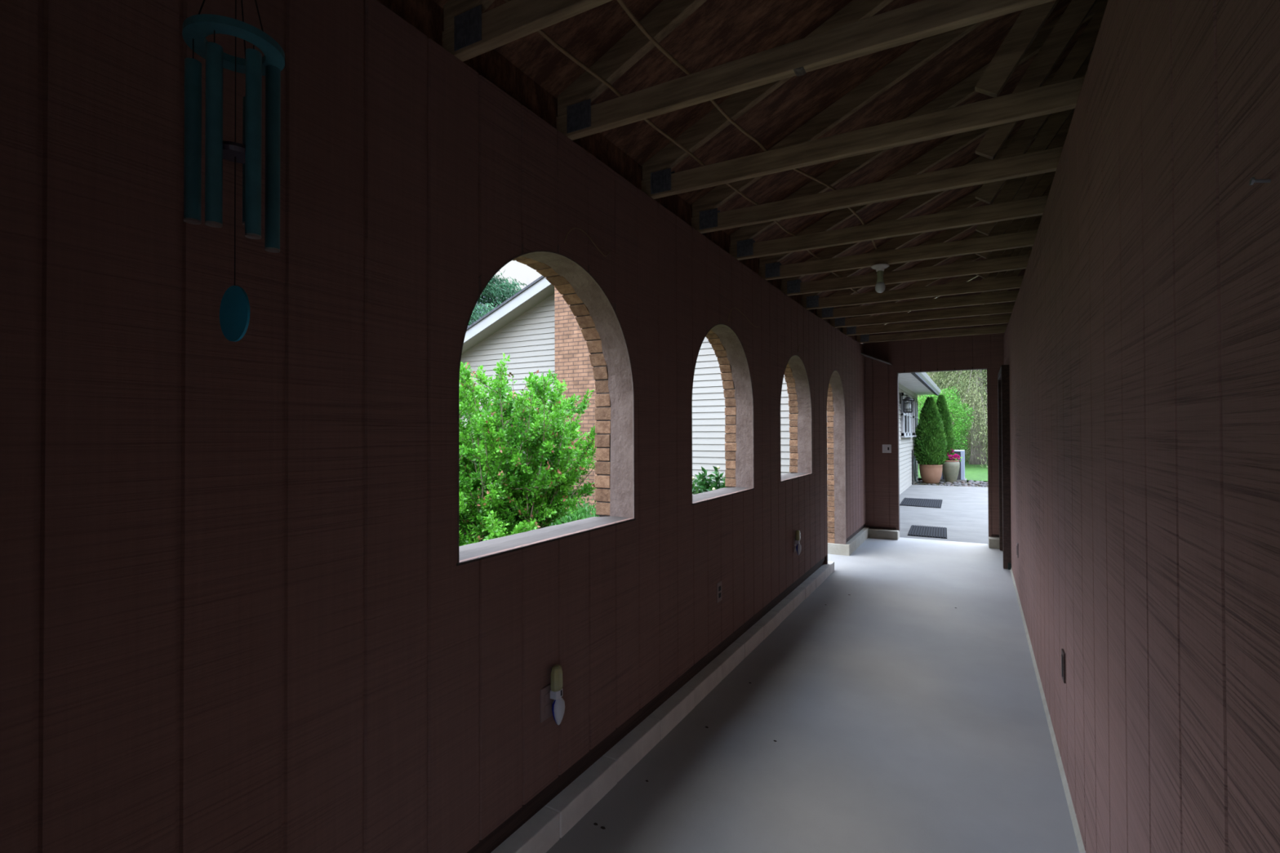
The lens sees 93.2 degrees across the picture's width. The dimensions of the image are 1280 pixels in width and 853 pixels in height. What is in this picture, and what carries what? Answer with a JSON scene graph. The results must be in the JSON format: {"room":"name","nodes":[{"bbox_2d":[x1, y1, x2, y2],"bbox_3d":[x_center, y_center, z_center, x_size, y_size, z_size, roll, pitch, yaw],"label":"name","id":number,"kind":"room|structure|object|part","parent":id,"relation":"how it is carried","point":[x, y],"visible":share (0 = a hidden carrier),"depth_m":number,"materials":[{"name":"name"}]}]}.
{"room":"covered breezeway","nodes":[
{"label":"covered breezeway","id":0,"kind":"room"},
{"bbox_2d":[0,0,866,852],"bbox_3d":[0.735,0.071,4.124,0.016,2.469,9.925,-1,-1,29],"label":"wall","id":1,"kind":"structure","parent":0,"point":[238,614],"depth_m":1.41,"materials":[{"name":"brown wood"}]},
{"bbox_2d":[456,244,635,566],"bbox_3d":[-0.381,-0.122,2.326,0.225,1.166,1.186,-1,-1,29],"label":"window frame","id":2,"kind":"structure","parent":1,"relation":"attached to","point":[598,322],"depth_m":2.71,"materials":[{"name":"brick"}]},
{"bbox_3d":[-0.379,0.433,2.320,0.225,0.054,1.074,-1,-1,29],"label":"sill","id":3,"kind":"part","parent":2,"relation":"part of","materials":[{"name":"beige concrete"}]},
{"bbox_2d":[539,683,553,722],"bbox_3d":[-0.332,0.987,2.163,0.010,0.116,0.072,-1,-1,29],"label":"wall outlet","id":4,"kind":"object","parent":1,"relation":"attached to","point":[545,702],"visible":0.91,"depth_m":2.15,"materials":[{"name":"brown"}]},
{"bbox_2d":[544,692,551,702],"bbox_3d":[-0.330,0.967,2.162,0.002,0.028,0.034,-1,-1,29],"label":"receptacle","id":5,"kind":"object","parent":4,"relation":"attached to","point":[547,695],"depth_m":2.16,"materials":[{"name":"brown"}]},
{"bbox_2d":[544,702,551,714],"bbox_3d":[-0.329,1.007,2.161,0.002,0.028,0.034,-1,-1,29],"label":"receptacle","id":6,"kind":"object","parent":4,"relation":"attached to","point":[547,705],"depth_m":2.16,"materials":[{"name":"brown"}]},
{"bbox_2d":[551,697,564,724],"bbox_3d":[-0.293,1.025,2.177,0.044,0.098,0.053,-1,-1,29],"label":"night light","id":7,"kind":"object","parent":4,"relation":"attached to","point":[558,705],"visible":0.97,"depth_m":2.16,"materials":[{"name":"grey plastic"}]},
{"bbox_2d":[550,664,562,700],"bbox_3d":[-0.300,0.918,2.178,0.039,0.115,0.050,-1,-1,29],"label":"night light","id":8,"kind":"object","parent":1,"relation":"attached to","point":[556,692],"visible":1,"depth_m":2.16,"materials":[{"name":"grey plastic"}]},
{"bbox_2d":[564,227,609,256],"bbox_3d":[-0.201,-0.729,2.419,0.018,0.077,0.327,-1,-1,29],"label":"wire hook","id":9,"kind":"object","parent":1,"relation":"attached to","point":[573,228],"visible":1,"depth_m":2.39,"materials":[{"name":"black metal"}]},
{"bbox_2d":[490,560,834,852],"bbox_3d":[0.139,1.441,3.089,0.163,0.104,7.554,-1,-1,29],"label":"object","id":10,"kind":"structure","parent":1,"relation":"attached to","point":[552,822],"depth_m":2.69,"materials":[{"name":"grey concrete"}]},
{"bbox_2d":[716,581,721,603],"bbox_3d":[0.474,0.988,3.614,0.010,0.116,0.072,-1,-1,29],"label":"wall outlet","id":11,"kind":"object","parent":1,"relation":"attached to","point":[719,584],"visible":1,"depth_m":3.60,"materials":[{"name":"brown"}]},
{"bbox_2d":[691,318,754,505],"bbox_3d":[0.439,-0.109,3.801,0.225,1.166,1.166,-1,-1,29],"label":"window frame","id":12,"kind":"structure","parent":1,"relation":"attached to","point":[729,351],"depth_m":4.21,"materials":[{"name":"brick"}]},
{"bbox_3d":[0.441,0.447,3.795,0.225,0.054,1.053,-1,-1,29],"label":"sill","id":13,"kind":"part","parent":12,"relation":"part of","materials":[{"name":"beige concrete"}]},
{"bbox_2d":[466,524,999,852],"bbox_3d":[1.408,1.329,3.739,1.813,0.126,9.925,-1,-1,29],"label":"trim","id":14,"kind":"structure","parent":1,"relation":"attached to","point":[493,840],"depth_m":2.60,"materials":[{"name":"wood"}]},
{"bbox_2d":[793,537,795,552],"bbox_3d":[1.309,1.002,5.118,0.010,0.116,0.072,-1,-1,29],"label":"wall outlet","id":15,"kind":"object","parent":1,"relation":"attached to","point":[794,540],"visible":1,"depth_m":5.10,"materials":[{"name":"brown"}]},
{"bbox_2d":[795,543,801,555],"bbox_3d":[1.343,1.041,5.123,0.044,0.098,0.053,-1,-1,29],"label":"night light","id":16,"kind":"object","parent":15,"relation":"attached to","point":[798,547],"visible":1,"depth_m":5.11,"materials":[{"name":"grey plastic"}]},
{"bbox_2d":[780,352,812,482],"bbox_3d":[1.266,-0.096,5.290,0.225,1.166,1.160,-1,-1,29],"label":"arch","id":17,"kind":"object","parent":1,"relation":"attached to","point":[795,374],"depth_m":5.71,"materials":[{"name":"brick"}]},
{"bbox_3d":[1.268,0.460,5.283,0.225,0.054,1.047,-1,-1,29],"label":"sill","id":18,"kind":"part","parent":17,"relation":"part of","materials":[{"name":"beige concrete"}]},
{"bbox_2d":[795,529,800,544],"bbox_3d":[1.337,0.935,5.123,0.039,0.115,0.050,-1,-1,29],"label":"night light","id":19,"kind":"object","parent":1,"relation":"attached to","point":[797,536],"visible":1,"depth_m":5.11,"materials":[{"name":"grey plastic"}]},
{"bbox_2d":[823,367,846,564],"bbox_3d":[2.085,0.416,6.750,0.215,2.200,1.128,-1,-1,29],"label":"trim","id":20,"kind":"structure","parent":1,"relation":"attached to","point":[835,411],"depth_m":7.17,"materials":[{"name":"brick"}]},
{"bbox_2d":[432,0,1092,327],"bbox_3d":[2.842,-2.471,2.976,5.380,2.618,10.225,-1,-1,29],"label":"ceiling","id":21,"kind":"structure","parent":0,"point":[719,32],"depth_m":2.89,"materials":[{"name":"brown wood"}]},
{"bbox_2d":[442,0,612,62],"bbox_3d":[1.510,-2.354,0.692,4.993,2.452,0.045,-1,-1,29],"label":"roof truss","id":22,"kind":"object","parent":21,"relation":"attached to","point":[468,33],"visible":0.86,"depth_m":1.74,"materials":[{"name":"brown wood"}]},
{"bbox_3d":[-0.497,-1.171,1.797,0.108,0.103,0.045,-1,-1,29],"label":"connector plate","id":23,"kind":"part","parent":22,"relation":"part of","materials":[{"name":"grey metal"}]},
{"bbox_2d":[555,0,1054,140],"bbox_3d":[1.786,-2.348,1.190,4.993,2.456,0.045,-1,-1,29],"label":"roof truss","id":24,"kind":"object","parent":21,"relation":"attached to","point":[576,118],"visible":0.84,"depth_m":1.99,"materials":[{"name":"brown wood"}]},
{"bbox_3d":[-0.221,-1.167,2.294,0.108,0.103,0.045,-1,-1,29],"label":"connector plate","id":25,"kind":"part","parent":24,"relation":"part of","materials":[{"name":"grey metal"}]},
{"bbox_2d":[641,0,1084,199],"bbox_3d":[2.115,-2.345,1.781,4.993,2.452,0.045,-1,-1,29],"label":"roof truss","id":26,"kind":"object","parent":21,"relation":"attached to","point":[658,181],"visible":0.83,"depth_m":2.43,"materials":[{"name":"brown wood"}]},
{"bbox_3d":[0.108,-1.163,2.886,0.108,0.103,0.045,-1,-1,29],"label":"connector plate","id":27,"kind":"part","parent":26,"relation":"part of","materials":[{"name":"grey metal"}]},
{"bbox_2d":[691,0,1097,233],"bbox_3d":[2.398,-2.341,2.291,4.993,2.452,0.045,-1,-1,29],"label":"roof truss","id":28,"kind":"object","parent":21,"relation":"attached to","point":[706,218],"visible":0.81,"depth_m":2.89,"materials":[{"name":"brown wood"}]},
{"bbox_3d":[0.392,-1.159,3.395,0.108,0.103,0.045,-1,-1,29],"label":"connector plate","id":29,"kind":"part","parent":28,"relation":"part of","materials":[{"name":"grey metal"}]},
{"bbox_2d":[729,0,1108,260],"bbox_3d":[2.696,-2.337,2.826,4.993,2.452,0.045,-1,-1,29],"label":"roof truss","id":30,"kind":"object","parent":21,"relation":"attached to","point":[742,246],"visible":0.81,"depth_m":3.35,"materials":[{"name":"brown wood"}]},
{"bbox_3d":[0.689,-1.154,3.930,0.108,0.103,0.045,-1,-1,29],"label":"connector plate","id":31,"kind":"part","parent":30,"relation":"part of","materials":[{"name":"grey metal"}]},
{"bbox_2d":[617,0,877,249],"bbox_3d":[0.536,-1.197,2.523,0.124,0.027,3.724,-1,-1,35],"label":"electrical cable","id":32,"kind":"object","parent":30,"relation":"on","point":[621,2],"visible":0.7,"depth_m":2.22,"materials":[{"name":"plastic"}]},
{"bbox_2d":[758,50,1093,279],"bbox_3d":[2.990,-2.332,3.356,4.993,2.452,0.045,-1,-1,29],"label":"roof truss","id":33,"kind":"object","parent":21,"relation":"attached to","point":[770,267],"visible":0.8,"depth_m":3.93,"materials":[{"name":"brown wood"}]},
{"bbox_3d":[0.983,-1.150,4.460,0.108,0.103,0.045,-1,-1,29],"label":"connector plate","id":34,"kind":"part","parent":33,"relation":"part of","materials":[{"name":"grey metal"}]},
{"bbox_2d":[871,263,888,293],"bbox_3d":[1.628,-0.999,4.101,0.116,0.186,0.116,-1,-1,29],"label":"holder","id":35,"kind":"object","parent":33,"relation":"attached to","point":[880,286],"visible":1,"depth_m":4.08,"materials":[{"name":"white ceramic"}]},
{"bbox_3d":[1.628,-0.941,4.100,0.067,0.070,0.067,-1,-1,29],"label":"bulb","id":36,"kind":"part","parent":35,"relation":"part of","materials":[{"name":"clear glass"}]},
{"bbox_2d":[780,108,1075,295],"bbox_3d":[3.274,-2.328,3.867,4.993,2.452,0.045,-1,-1,29],"label":"roof truss","id":37,"kind":"object","parent":21,"relation":"attached to","point":[792,286],"visible":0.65,"depth_m":4.48,"materials":[{"name":"brown wood"}]},
{"bbox_3d":[1.267,-1.146,4.971,0.108,0.103,0.045,-1,-1,29],"label":"connector plate","id":38,"kind":"part","parent":37,"relation":"part of","materials":[{"name":"grey metal"}]},
{"bbox_2d":[800,171,1055,309],"bbox_3d":[3.592,-2.324,4.439,4.993,2.452,0.045,-1,-1,29],"label":"roof truss","id":39,"kind":"object","parent":21,"relation":"attached to","point":[811,300],"visible":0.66,"depth_m":5.04,"materials":[{"name":"brown wood"}]},
{"bbox_2d":[503,0,858,293],"bbox_3d":[0.599,-1.190,3.227,0.050,0.028,5.015,-1,-1,32],"label":"electrical cable","id":40,"kind":"object","parent":39,"relation":"on","point":[541,32],"visible":0.57,"depth_m":2.36,"materials":[{"name":"plastic"}]},
{"bbox_3d":[1.585,-1.141,5.543,0.108,0.103,0.045,-1,-1,29],"label":"connector plate","id":41,"kind":"part","parent":39,"relation":"part of","materials":[{"name":"grey metal"}]},
{"bbox_2d":[816,181,1053,319],"bbox_3d":[3.900,-2.334,4.993,4.993,2.452,0.045,-1,-1,29],"label":"roof truss","id":42,"kind":"object","parent":21,"relation":"attached to","point":[944,237],"visible":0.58,"depth_m":5.61,"materials":[{"name":"brown wood"}]},
{"bbox_3d":[1.893,-1.151,6.098,0.108,0.103,0.045,-1,-1,29],"label":"connector plate","id":43,"kind":"part","parent":42,"relation":"part of","materials":[{"name":"grey metal"}]},
{"bbox_2d":[830,215,1042,328],"bbox_3d":[4.208,-2.337,5.549,4.993,2.452,0.045,-1,-1,29],"label":"roof truss","id":44,"kind":"object","parent":21,"relation":"attached to","point":[1003,308],"visible":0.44,"depth_m":6.19,"materials":[{"name":"brown wood"}]},
{"bbox_3d":[2.201,-1.154,6.654,0.108,0.103,0.045,-1,-1,29],"label":"connector plate","id":45,"kind":"part","parent":44,"relation":"part of","materials":[{"name":"grey metal"}]},
{"bbox_2d":[842,226,1039,335],"bbox_3d":[4.549,-2.341,6.163,4.993,2.452,0.045,-1,-1,29],"label":"roof truss","id":46,"kind":"object","parent":21,"relation":"attached to","point":[997,319],"visible":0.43,"depth_m":6.82,"materials":[{"name":"brown wood"}]},
{"bbox_3d":[2.542,-1.159,7.267,0.108,0.103,0.045,-1,-1,29],"label":"connector plate","id":47,"kind":"part","parent":46,"relation":"part of","materials":[{"name":"grey metal"}]},
{"bbox_2d":[856,246,1032,342],"bbox_3d":[5.032,-2.371,7.032,4.993,2.452,0.045,-1,-1,29],"label":"roof truss","id":48,"kind":"object","parent":21,"relation":"attached to","point":[866,338],"visible":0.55,"depth_m":7.67,"materials":[{"name":"brown wood"}]},
{"bbox_3d":[3.025,-1.189,8.136,0.108,0.103,0.045,-1,-1,29],"label":"connector plate","id":49,"kind":"part","parent":48,"relation":"part of","materials":[{"name":"grey metal"}]},
{"bbox_3d":[1.160,-2.359,0.063,4.993,2.452,0.045,-1,-1,29],"label":"roof truss","id":50,"kind":"object","parent":21,"relation":"attached to","visible":0},
{"bbox_2d":[182,0,284,342],"bbox_3d":[-0.682,-0.630,1.021,0.144,0.976,0.145,-1,-1,29],"label":"wind chime","id":51,"kind":"object","parent":50,"relation":"hanging from","point":[234,309],"visible":1,"depth_m":1.00,"materials":[{"name":"teal metal"}]},
{"bbox_2d":[546,537,1079,852],"bbox_3d":[1.343,1.545,3.667,1.960,0.120,10.340,-1,-1,29],"label":"floor","id":52,"kind":"structure","parent":0,"point":[900,718],"depth_m":2.83,"materials":[{"name":"paint"}]},
{"bbox_2d":[863,268,1026,536],"bbox_3d":[5.312,-1.109,7.278,4.963,5.000,0.016,-1,-1,29],"label":"wall","id":53,"kind":"structure","parent":0,"point":[976,351],"depth_m":8.25,"materials":[{"name":"brown wood"}]},
{"bbox_2d":[882,444,891,453],"bbox_3d":[3.391,0.305,8.315,0.116,0.116,0.017,-1,-1,29],"label":"light switch","id":54,"kind":"object","parent":53,"relation":"attached to","point":[886,448],"visible":1,"depth_m":8.31,"materials":[{"name":"white plastic"}]},
{"bbox_2d":[827,527,999,555],"bbox_3d":[3.451,1.460,7.483,1.874,0.140,1.633,-1,-1,29],"label":"baseboard","id":55,"kind":"structure","parent":53,"relation":"attached to","point":[861,536],"depth_m":7.59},
{"bbox_2d":[1003,0,1279,852],"bbox_3d":[2.205,0.141,3.307,0.016,2.638,9.925,-1,-1,29],"label":"wall","id":56,"kind":"structure","parent":0,"point":[1141,337],"depth_m":1.17,"materials":[{"name":"brown wood"}]},
{"bbox_2d":[1016,542,1018,558],"bbox_3d":[3.283,1.076,5.259,0.013,0.120,0.072,-1,-1,29],"label":"wall outlet","id":57,"kind":"object","parent":56,"relation":"attached to","point":[1017,544],"visible":0.99,"depth_m":5.23,"materials":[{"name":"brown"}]},
{"bbox_2d":[1009,568,1085,852],"bbox_3d":[1.853,1.450,2.664,0.036,0.055,8.480,-1,-1,29],"label":"baseboard","id":58,"kind":"structure","parent":56,"relation":"attached to","point":[1077,834],"depth_m":2.78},
{"bbox_2d":[1061,648,1066,683],"bbox_3d":[1.754,0.991,2.506,0.010,0.120,0.072,-1,-1,29],"label":"wall outlet","id":59,"kind":"object","parent":56,"relation":"attached to","point":[1063,653],"visible":1,"depth_m":2.49,"materials":[{"name":"black"}]},
{"bbox_2d":[1061,654,1062,675],"bbox_3d":[1.750,0.991,2.508,0.002,0.080,0.034,-1,-1,29],"label":"receptacle","id":60,"kind":"object","parent":59,"relation":"attached to","point":[1061,655],"depth_m":2.51,"materials":[{"name":"black"}]},
{"bbox_2d":[1248,177,1271,185],"bbox_3d":[0.754,-0.297,0.729,0.030,0.010,0.009,0,-1,24],"label":"nail","id":61,"kind":"object","parent":56,"relation":"attached to","point":[1252,180],"visible":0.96,"depth_m":0.73,"materials":[{"name":"grey metal"}]},
{"bbox_3d":[0.596,0.204,4.200,0.076,2.580,9.925,-1,-1,29],"label":"brick wall","id":62,"kind":"structure","parent":0,"visible":0},
{"bbox_2d":[377,0,862,343],"bbox_3d":[0.625,-1.179,4.197,0.159,0.285,10.224,-1,-1,29],"label":"trim","id":63,"kind":"structure","parent":62,"relation":"on","point":[427,16],"depth_m":2.22,"materials":[{"name":"brown wood"}]},
{"bbox_3d":[2.249,0.198,3.282,0.082,2.560,9.925,-1,-1,29],"label":"wall","id":64,"kind":"structure","parent":0,"visible":0},
{"bbox_2d":[997,364,1011,569],"bbox_3d":[4.188,0.431,6.901,0.132,2.160,1.260,-1,-1,29],"label":"door","id":65,"kind":"structure","parent":64,"relation":"in","point":[1003,376],"depth_m":6.40,"materials":[{"name":"grey"}]},
{"bbox_3d":[5.261,0.162,7.359,5.153,2.700,0.092,-1,-1,29],"label":"wall","id":66,"kind":"structure","parent":0,"visible":0},
{"bbox_2d":[897,366,988,530],"bbox_3d":[4.014,0.328,8.050,1.121,2.192,0.123,-1,-1,29],"label":"door frame","id":67,"kind":"structure","parent":66,"relation":"in","point":[972,366],"depth_m":8.27,"materials":[{"name":"brown wood"}]},
{"label":"outside","id":68,"kind":"structure","parent":0,"visible":0},
{"bbox_2d":[914,477,986,487],"bbox_3d":[10.933,1.806,19.650,80.000,0.240,95.000,-1,-1,29],"label":"ground","id":69,"kind":"structure","parent":68,"point":[937,484],"depth_m":17.73,"materials":[{"name":"stone"}]},
{"bbox_2d":[467,270,527,325],"bbox_3d":[-7.036,-3.083,21.938,8.926,10.009,9.598,0,-1,-19],"label":"conifer tree","id":70,"kind":"object","parent":69,"relation":"on","point":[497,290],"visible":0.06,"depth_m":21.57,"materials":[{"name":"green plant"}]},
{"bbox_2d":[458,352,596,546],"bbox_3d":[-1.609,0.393,6.628,2.858,2.405,2.624,0,-1,-45],"label":"shrub","id":71,"kind":"object","parent":69,"relation":"on","point":[528,491],"visible":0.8,"depth_m":6.13,"materials":[{"name":"green plant"}]},
{"bbox_2d":[470,497,599,542],"bbox_3d":[-2.196,1.283,7.161,6.517,0.521,6.146,-1,-1,29],"label":"ground cover","id":72,"kind":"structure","parent":69,"relation":"on","point":[582,513],"depth_m":8.37,"materials":[{"name":"green plant"}]},
{"bbox_2d":[459,275,941,519],"bbox_3d":[1.837,-1.336,15.665,10.120,6.100,12.150,-1,-1,29],"label":"house","id":73,"kind":"structure","parent":69,"relation":"on","point":[535,326],"depth_m":10.90,"materials":[{"name":"white plastic"}]},
{"bbox_2d":[899,392,913,413],"bbox_3d":[6.306,-0.559,14.291,0.301,0.475,0.256,-1,-1,29],"label":"wall lantern","id":74,"kind":"object","parent":73,"relation":"attached to","point":[908,406],"visible":1,"depth_m":14.23,"materials":[{"name":"black metal"}]},
{"bbox_3d":[6.326,-0.460,14.279,0.120,0.253,0.120,-1,-1,29],"label":"lamp shade","id":75,"kind":"part","parent":74,"relation":"part of","materials":[{"name":"clear glass"}]},
{"bbox_3d":[6.843,-0.285,15.535,0.018,1.000,2.260,-1,-1,29],"label":"pane","id":76,"kind":"part","parent":73,"relation":"part of","materials":[{"name":"white paint"}]},
{"bbox_2d":[911,449,921,484],"bbox_3d":[7.790,1.158,17.012,0.226,1.000,0.527,-1,-1,29],"label":"downspout","id":77,"kind":"object","parent":73,"relation":"hanging from","point":[913,460],"visible":1,"depth_m":16.90,"materials":[{"name":"white metal"}]},
{"bbox_2d":[692,466,727,494],"bbox_3d":[1.027,0.994,6.948,0.784,1.178,0.887,0,-1,-41],"label":"peony","id":78,"kind":"object","parent":69,"relation":"on","point":[703,483],"visible":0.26,"depth_m":6.86,"materials":[{"name":"green plant"}]},
{"bbox_2d":[913,395,947,484],"bbox_3d":[8.298,0.377,17.303,0.906,2.486,0.922,0,-1,25],"label":"arborvitae","id":79,"kind":"object","parent":69,"relation":"on","point":[931,442],"visible":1,"depth_m":17.07,"materials":[{"name":"plant"}]},
{"bbox_2d":[884,311,986,462],"bbox_3d":[12.854,-2.231,30.790,9.683,12.150,9.344,-1,-1,32],"label":"spruce tree","id":80,"kind":"object","parent":69,"relation":"on","point":[910,311],"visible":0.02,"depth_m":28.94,"materials":[{"name":"green plant"}]},
{"bbox_2d":[899,484,988,543],"bbox_3d":[8.605,1.610,10.932,7.600,0.118,9.405,-1,-1,29],"label":"concrete patio","id":81,"kind":"structure","parent":69,"relation":"on","point":[964,510],"depth_m":10.91,"materials":[{"name":"grey concrete"}]},
{"bbox_2d":[899,497,942,508],"bbox_3d":[5.807,1.569,12.490,0.798,0.016,1.600,-1,-1,29],"label":"door mat","id":82,"kind":"object","parent":81,"relation":"on","point":[928,503],"visible":0.98,"depth_m":12.37,"materials":[{"name":"black rubber"}]},
{"bbox_2d":[907,524,946,538],"bbox_3d":[4.220,1.535,8.859,0.535,0.016,1.030,-1,-1,29],"label":"door mat","id":83,"kind":"object","parent":81,"relation":"on","point":[915,531],"visible":1,"depth_m":8.77,"materials":[{"name":"black rubber"}]},
{"bbox_2d":[919,464,942,484],"bbox_3d":[8.308,1.354,17.280,0.610,0.530,0.610,-1,-1,29],"label":"pot","id":84,"kind":"object","parent":81,"relation":"on","point":[930,473],"depth_m":17.06,"materials":[{"name":"ceramic"}]},
{"bbox_2d":[917,386,974,449],"bbox_3d":[11.803,0.094,23.762,2.433,3.362,2.483,0,-1,-15],"label":"leafy bush","id":85,"kind":"object","parent":69,"relation":"on","point":[955,411],"visible":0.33,"depth_m":23.29,"materials":[{"name":"green plant"}]},
{"bbox_2d":[942,448,962,483],"bbox_3d":[9.016,1.140,17.511,0.597,0.999,0.555,-1,-1,29],"label":"flower pot","id":86,"kind":"object","parent":69,"relation":"on","point":[951,466],"visible":0.94,"depth_m":17.38,"materials":[{"name":"brown ceramic"}]},
{"bbox_2d":[935,394,955,472],"bbox_3d":[8.862,0.194,17.790,0.763,2.297,0.755,-1,-1,29],"label":"arborvitae","id":87,"kind":"object","parent":86,"relation":"in","point":[941,403],"visible":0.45,"depth_m":17.60,"materials":[{"name":"green plant"}]},
{"bbox_3d":[9.009,1.327,17.543,0.464,0.625,0.464,-1,-1,29],"label":"pot","id":88,"kind":"part","parent":86,"relation":"part of","materials":[{"name":"beige ceramic"}]},
{"bbox_2d":[918,448,987,481],"bbox_3d":[17.294,1.561,31.104,44.000,0.413,30.000,-1,-1,29],"label":"lawn","id":89,"kind":"structure","parent":69,"relation":"on","point":[973,473],"depth_m":21.12,"materials":[{"name":"green plant"}]},
{"bbox_2d":[917,279,987,468],"bbox_3d":[13.916,-2.257,25.179,8.043,11.135,7.975,0,-1,17],"label":"spruce tree","id":90,"kind":"object","parent":89,"relation":"on","point":[979,440],"visible":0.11,"depth_m":24.52,"materials":[{"name":"green plant"}]},
{"bbox_2d":[939,449,966,483],"bbox_3d":[9.436,1.197,18.313,0.790,0.960,0.800,-1,-1,29],"label":"air conditioner","id":91,"kind":"object","parent":69,"relation":"on","point":[961,477],"visible":0.43,"depth_m":17.89,"materials":[{"name":"metal"}]},
{"bbox_2d":[942,452,960,479],"bbox_3d":[9.432,1.172,18.307,0.490,0.830,0.615,-1,-1,29],"label":"grille","id":92,"kind":"object","parent":91,"relation":"attached to","point":[958,453],"depth_m":17.95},
{"bbox_2d":[920,370,986,454],"bbox_3d":[18.174,-2.753,35.139,10.686,12.956,10.693,0,-1,11],"label":"spruce tree","id":93,"kind":"object","parent":69,"relation":"on","point":[959,371],"visible":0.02,"depth_m":32.85,"materials":[{"name":"green plant"}]},
{"bbox_2d":[923,370,987,462],"bbox_3d":[16.387,-2.381,26.513,7.410,10.898,7.341,0,-1,6],"label":"spruce tree","id":94,"kind":"object","parent":69,"relation":"on","point":[969,446],"visible":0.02,"depth_m":26.96,"materials":[{"name":"green plant"}]}
]}

